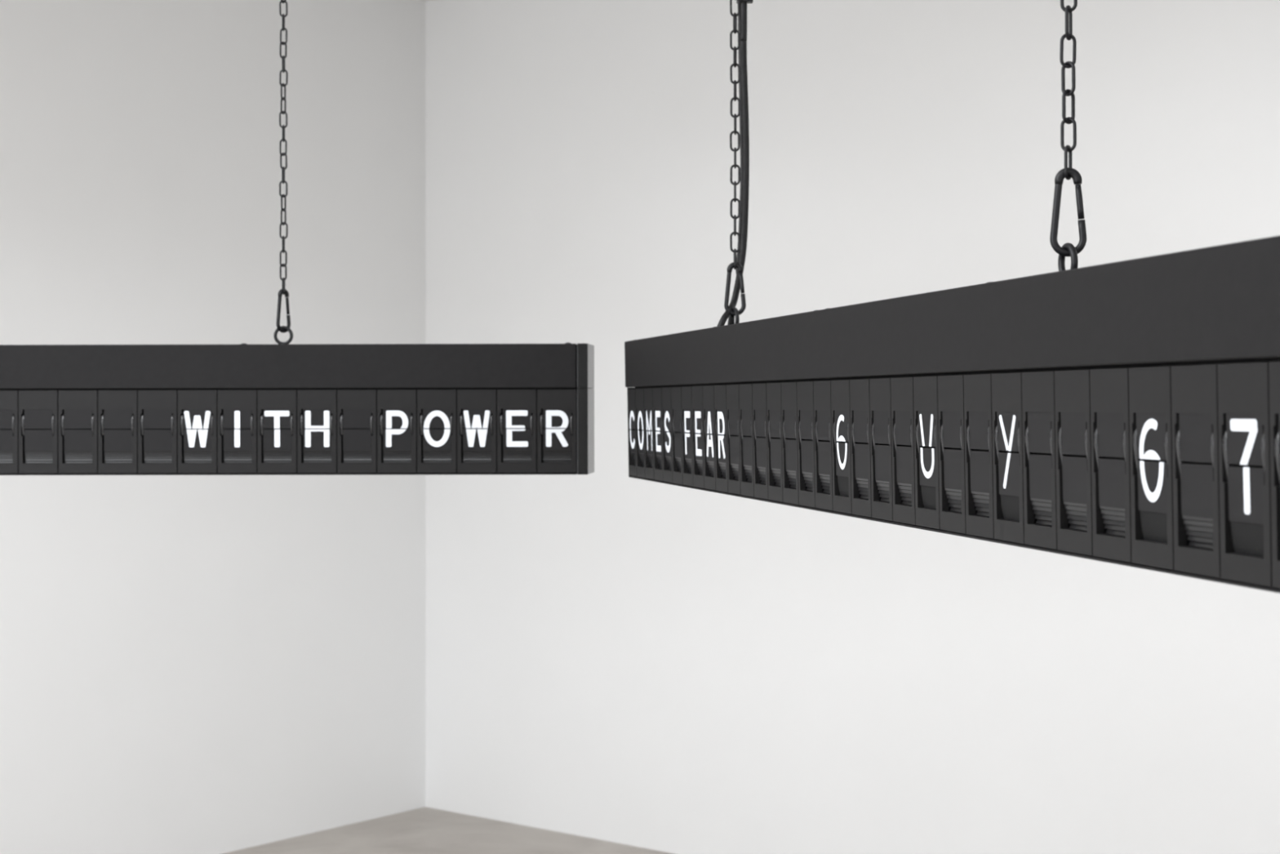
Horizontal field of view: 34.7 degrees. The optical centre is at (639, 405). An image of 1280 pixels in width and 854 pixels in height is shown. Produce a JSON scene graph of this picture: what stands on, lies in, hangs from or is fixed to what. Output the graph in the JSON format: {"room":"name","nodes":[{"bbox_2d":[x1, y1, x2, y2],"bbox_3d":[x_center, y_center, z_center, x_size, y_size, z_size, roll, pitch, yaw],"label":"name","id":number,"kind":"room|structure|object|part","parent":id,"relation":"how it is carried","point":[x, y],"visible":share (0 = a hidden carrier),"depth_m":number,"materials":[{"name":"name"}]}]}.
{"room":"museum","nodes":[
{"label":"museum","id":0,"kind":"room"},
{"bbox_2d":[0,0,425,853],"bbox_3d":[-4.200,-0.006,3.808,0.150,3.213,11.000,0,0,37],"label":"wall","id":1,"kind":"structure","parent":0,"point":[189,664],"depth_m":7.26,"materials":[{"name":"white paint"}]},
{"bbox_2d":[222,806,674,853],"bbox_3d":[0.001,1.675,0.144,11.860,0.150,10.966,0,0,41],"label":"floor","id":2,"kind":"structure","parent":0,"point":[425,829],"depth_m":7.53,"materials":[{"name":"concrete"}]},
{"bbox_2d":[425,0,1279,853],"bbox_3d":[3.335,-0.006,4.612,11.000,3.213,0.150,0,0,41],"label":"wall","id":3,"kind":"structure","parent":0,"point":[611,655],"depth_m":6.94,"materials":[{"name":"white paint"}]},
{"bbox_3d":[0.001,-1.688,0.144,14.851,0.150,16.062,0,0,0],"label":"ceiling","id":4,"kind":"structure","parent":0,"visible":0},
{"bbox_2d":[279,0,288,294],"bbox_3d":[-0.668,-0.910,3.840,0.036,1.405,0.036,0,0,45],"label":"chain","id":5,"kind":"object","parent":4,"relation":"hanging from","point":[283,57],"visible":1,"depth_m":3.84,"materials":[{"name":"black metal"}]},
{"bbox_2d":[275,288,290,333],"bbox_3d":[-0.668,-0.178,3.840,0.008,0.083,0.034,0,0,38],"label":"hook","id":6,"kind":"object","parent":5,"relation":"hanging from","point":[281,291],"visible":1,"depth_m":3.83,"materials":[{"name":"black metal"}]},
{"bbox_2d":[0,325,594,475],"bbox_3d":[-1.278,-0.010,3.834,2.382,0.284,0.132,0,0,1],"label":"board","id":7,"kind":"object","parent":6,"relation":"hanging from","point":[282,408],"visible":1,"depth_m":3.76,"materials":[{"name":"black plastic"}]},
{"bbox_3d":[-1.181,0.048,3.774,0.072,0.152,0.007,0,0,1],"label":"module frame","id":8,"kind":"part","parent":7,"relation":"part of","materials":[{"name":"black plastic"}]},
{"bbox_3d":[-1.108,0.048,3.773,0.072,0.152,0.007,0,0,1],"label":"module frame","id":9,"kind":"part","parent":7,"relation":"part of","materials":[{"name":"black plastic"}]},
{"bbox_3d":[-1.035,0.048,3.772,0.072,0.152,0.007,0,0,1],"label":"module frame","id":10,"kind":"part","parent":7,"relation":"part of","materials":[{"name":"black plastic"}]},
{"bbox_3d":[-0.961,0.048,3.771,0.072,0.152,0.007,0,0,1],"label":"module frame","id":11,"kind":"part","parent":7,"relation":"part of","materials":[{"name":"black plastic"}]},
{"bbox_3d":[-0.888,0.048,3.770,0.072,0.152,0.007,0,0,1],"label":"module frame","id":12,"kind":"part","parent":7,"relation":"part of","materials":[{"name":"black plastic"}]},
{"bbox_3d":[-0.814,0.048,3.768,0.072,0.152,0.007,0,0,1],"label":"module frame","id":13,"kind":"part","parent":7,"relation":"part of","materials":[{"name":"black plastic"}]},
{"bbox_3d":[-0.741,0.048,3.767,0.072,0.152,0.007,0,0,1],"label":"module frame","id":14,"kind":"part","parent":7,"relation":"part of","materials":[{"name":"black plastic"}]},
{"bbox_3d":[-0.667,0.047,3.766,0.072,0.152,0.007,0,0,1],"label":"module frame","id":15,"kind":"part","parent":7,"relation":"part of","materials":[{"name":"black plastic"}]},
{"bbox_3d":[-1.291,0.127,3.833,2.351,0.004,0.120,0,0,1],"label":"plate","id":16,"kind":"part","parent":7,"relation":"part of","materials":[{"name":"black metal"}]},
{"bbox_3d":[-0.594,0.047,3.765,0.072,0.152,0.007,0,0,1],"label":"module frame","id":17,"kind":"part","parent":7,"relation":"part of","materials":[{"name":"black plastic"}]},
{"bbox_3d":[-0.520,0.047,3.764,0.072,0.152,0.007,0,0,1],"label":"module frame","id":18,"kind":"part","parent":7,"relation":"part of","materials":[{"name":"black plastic"}]},
{"bbox_3d":[-0.447,0.047,3.763,0.072,0.152,0.007,0,0,1],"label":"module frame","id":19,"kind":"part","parent":7,"relation":"part of","materials":[{"name":"black plastic"}]},
{"bbox_3d":[-0.373,0.047,3.761,0.072,0.152,0.007,0,0,1],"label":"module frame","id":20,"kind":"part","parent":7,"relation":"part of","materials":[{"name":"black plastic"}]},
{"bbox_3d":[-0.300,0.047,3.760,0.072,0.152,0.007,0,0,1],"label":"module frame","id":21,"kind":"part","parent":7,"relation":"part of","materials":[{"name":"black plastic"}]},
{"bbox_3d":[-0.226,0.047,3.759,0.072,0.152,0.007,0,0,1],"label":"module frame","id":22,"kind":"part","parent":7,"relation":"part of","materials":[{"name":"black plastic"}]},
{"bbox_3d":[-0.153,0.046,3.758,0.072,0.152,0.007,0,0,1],"label":"module frame","id":23,"kind":"part","parent":7,"relation":"part of","materials":[{"name":"black plastic"}]},
{"bbox_2d":[716,1,749,326],"bbox_3d":[0.141,-0.864,3.168,0.060,1.496,0.021,0,0,-36],"label":"power cable","id":24,"kind":"object","parent":4,"relation":"hanging from","point":[726,315],"visible":0.96,"depth_m":3.17,"materials":[{"name":"black rubber"}]},
{"bbox_2d":[736,0,753,4],"bbox_3d":[0.163,-0.628,3.179,0.025,0.005,0.018,0,0,0],"label":"cable tie","id":25,"kind":"object","parent":24,"relation":"attached to","point":[748,2],"visible":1,"depth_m":3.17,"materials":[{"name":"black plastic"}]},
{"bbox_2d":[729,0,740,269],"bbox_3d":[0.147,-0.911,3.162,0.036,1.403,0.036,0,0,-9],"label":"chain","id":26,"kind":"object","parent":4,"relation":"hanging from","point":[735,15],"visible":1,"depth_m":3.16,"materials":[{"name":"black metal"}]},
{"bbox_2d":[724,262,746,315],"bbox_3d":[0.147,-0.180,3.162,0.034,0.083,0.008,0,0,4],"label":"hook","id":27,"kind":"object","parent":26,"relation":"hanging from","point":[731,266],"visible":1,"depth_m":3.16,"materials":[{"name":"black metal"}]},
{"bbox_2d":[624,235,1279,592],"bbox_3d":[0.273,-0.013,2.469,0.141,0.281,2.381,-1,0,-11],"label":"board","id":28,"kind":"object","parent":27,"relation":"hanging from","point":[1125,412],"visible":1,"depth_m":1.82,"materials":[{"name":"black plastic"}]},
{"bbox_3d":[-0.011,0.047,3.587,0.007,0.152,0.072,-1,0,-11],"label":"module frame","id":29,"kind":"part","parent":28,"relation":"part of","materials":[{"name":"black plastic"}]},
{"bbox_3d":[0.004,0.047,3.515,0.007,0.152,0.072,-1,0,-11],"label":"module frame","id":30,"kind":"part","parent":28,"relation":"part of","materials":[{"name":"black plastic"}]},
{"bbox_3d":[0.018,0.047,3.443,0.007,0.152,0.072,-1,0,-11],"label":"module frame","id":31,"kind":"part","parent":28,"relation":"part of","materials":[{"name":"black plastic"}]},
{"bbox_3d":[0.033,0.047,3.371,0.007,0.152,0.072,-1,0,-11],"label":"module frame","id":32,"kind":"part","parent":28,"relation":"part of","materials":[{"name":"black plastic"}]},
{"bbox_3d":[0.047,0.047,3.299,0.007,0.152,0.072,-1,0,-11],"label":"module frame","id":33,"kind":"part","parent":28,"relation":"part of","materials":[{"name":"black plastic"}]},
{"bbox_3d":[0.061,0.047,3.227,0.007,0.152,0.072,-1,0,-11],"label":"module frame","id":34,"kind":"part","parent":28,"relation":"part of","materials":[{"name":"black plastic"}]},
{"bbox_3d":[0.076,0.047,3.155,0.007,0.152,0.072,-1,0,-11],"label":"module frame","id":35,"kind":"part","parent":28,"relation":"part of","materials":[{"name":"black plastic"}]},
{"bbox_3d":[0.090,0.047,3.083,0.007,0.152,0.072,-1,0,-11],"label":"module frame","id":36,"kind":"part","parent":28,"relation":"part of","materials":[{"name":"black plastic"}]},
{"bbox_3d":[0.105,0.047,3.011,0.007,0.152,0.072,-1,0,-11],"label":"module frame","id":37,"kind":"part","parent":28,"relation":"part of","materials":[{"name":"black plastic"}]},
{"bbox_3d":[0.119,0.047,2.938,0.007,0.152,0.072,-1,0,-11],"label":"module frame","id":38,"kind":"part","parent":28,"relation":"part of","materials":[{"name":"black plastic"}]},
{"bbox_3d":[0.134,0.047,2.866,0.007,0.152,0.072,-1,0,-11],"label":"module frame","id":39,"kind":"part","parent":28,"relation":"part of","materials":[{"name":"black plastic"}]},
{"bbox_3d":[0.148,0.047,2.794,0.007,0.152,0.072,-1,0,-11],"label":"module frame","id":40,"kind":"part","parent":28,"relation":"part of","materials":[{"name":"black plastic"}]},
{"bbox_3d":[0.163,0.047,2.722,0.007,0.152,0.072,-1,0,-11],"label":"module frame","id":41,"kind":"part","parent":28,"relation":"part of","materials":[{"name":"black plastic"}]},
{"bbox_3d":[0.177,0.047,2.650,0.007,0.152,0.072,-1,0,-11],"label":"module frame","id":42,"kind":"part","parent":28,"relation":"part of","materials":[{"name":"black plastic"}]},
{"bbox_3d":[0.192,0.047,2.578,0.007,0.152,0.072,-1,0,-11],"label":"module frame","id":43,"kind":"part","parent":28,"relation":"part of","materials":[{"name":"black plastic"}]},
{"bbox_3d":[0.206,0.047,2.506,0.007,0.152,0.072,-1,0,-11],"label":"module frame","id":44,"kind":"part","parent":28,"relation":"part of","materials":[{"name":"black plastic"}]},
{"bbox_3d":[0.221,0.047,2.434,0.007,0.152,0.072,-1,0,-11],"label":"module frame","id":45,"kind":"part","parent":28,"relation":"part of","materials":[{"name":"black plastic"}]},
{"bbox_3d":[0.235,0.047,2.362,0.007,0.152,0.072,-1,0,-11],"label":"module frame","id":46,"kind":"part","parent":28,"relation":"part of","materials":[{"name":"black plastic"}]},
{"bbox_3d":[0.250,0.047,2.290,0.007,0.152,0.072,-1,0,-11],"label":"module frame","id":47,"kind":"part","parent":28,"relation":"part of","materials":[{"name":"black plastic"}]},
{"bbox_3d":[0.264,0.047,2.218,0.007,0.152,0.072,-1,0,-11],"label":"module frame","id":48,"kind":"part","parent":28,"relation":"part of","materials":[{"name":"black plastic"}]},
{"bbox_3d":[0.279,0.047,2.146,0.007,0.152,0.072,-1,0,-11],"label":"module frame","id":49,"kind":"part","parent":28,"relation":"part of","materials":[{"name":"black plastic"}]},
{"bbox_3d":[0.293,0.047,2.074,0.007,0.152,0.072,-1,0,-11],"label":"module frame","id":50,"kind":"part","parent":28,"relation":"part of","materials":[{"name":"black plastic"}]},
{"bbox_3d":[0.307,0.047,2.002,0.007,0.152,0.072,-1,0,-11],"label":"module frame","id":51,"kind":"part","parent":28,"relation":"part of","materials":[{"name":"black plastic"}]},
{"bbox_3d":[0.271,0.124,2.482,0.120,0.003,2.351,-1,0,-11],"label":"plate","id":52,"kind":"part","parent":28,"relation":"part of","materials":[{"name":"black metal"}]},
{"bbox_3d":[0.322,0.047,1.930,0.007,0.152,0.072,-1,0,-11],"label":"module frame","id":53,"kind":"part","parent":28,"relation":"part of","materials":[{"name":"black plastic"}]},
{"bbox_3d":[0.336,0.047,1.858,0.007,0.152,0.072,-1,0,-11],"label":"module frame","id":54,"kind":"part","parent":28,"relation":"part of","materials":[{"name":"black plastic"}]},
{"bbox_3d":[0.351,0.047,1.786,0.007,0.152,0.072,-1,0,-11],"label":"module frame","id":55,"kind":"part","parent":28,"relation":"part of","materials":[{"name":"black plastic"}]},
{"bbox_3d":[0.365,0.047,1.714,0.007,0.152,0.072,-1,0,-11],"label":"module frame","id":56,"kind":"part","parent":28,"relation":"part of","materials":[{"name":"black plastic"}]},
{"bbox_3d":[0.380,0.047,1.641,0.007,0.152,0.072,-1,0,-11],"label":"module frame","id":57,"kind":"part","parent":28,"relation":"part of","materials":[{"name":"black plastic"}]},
{"bbox_3d":[0.394,0.047,1.569,0.007,0.152,0.072,-1,0,-11],"label":"module frame","id":58,"kind":"part","parent":28,"relation":"part of","materials":[{"name":"black plastic"}]},
{"bbox_3d":[0.409,0.047,1.497,0.007,0.152,0.072,-1,0,-11],"label":"module frame","id":59,"kind":"part","parent":28,"relation":"part of","materials":[{"name":"black plastic"}]},
{"bbox_3d":[0.423,0.047,1.425,0.007,0.152,0.072,-1,0,-11],"label":"module frame","id":60,"kind":"part","parent":28,"relation":"part of","materials":[{"name":"black plastic"}]},
{"bbox_3d":[0.438,0.047,1.353,0.007,0.152,0.072,-1,0,-11],"label":"module frame","id":61,"kind":"part","parent":28,"relation":"part of","materials":[{"name":"black plastic"}]},
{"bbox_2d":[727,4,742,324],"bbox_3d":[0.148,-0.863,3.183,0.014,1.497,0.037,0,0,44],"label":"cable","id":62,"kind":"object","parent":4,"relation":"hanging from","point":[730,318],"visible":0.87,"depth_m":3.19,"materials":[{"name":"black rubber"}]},
{"bbox_2d":[1059,0,1077,180],"bbox_3d":[0.399,-0.911,1.907,0.036,1.403,0.036,0,0,-9],"label":"chain","id":63,"kind":"object","parent":4,"relation":"hanging from","point":[1068,35],"visible":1,"depth_m":1.91,"materials":[{"name":"black metal"}]},
{"bbox_2d":[1049,167,1086,257],"bbox_3d":[0.399,-0.180,1.907,0.034,0.083,0.008,0,0,8],"label":"hook","id":64,"kind":"object","parent":63,"relation":"hanging from","point":[1073,173],"visible":1,"depth_m":1.90,"materials":[{"name":"black metal"}]}
]}

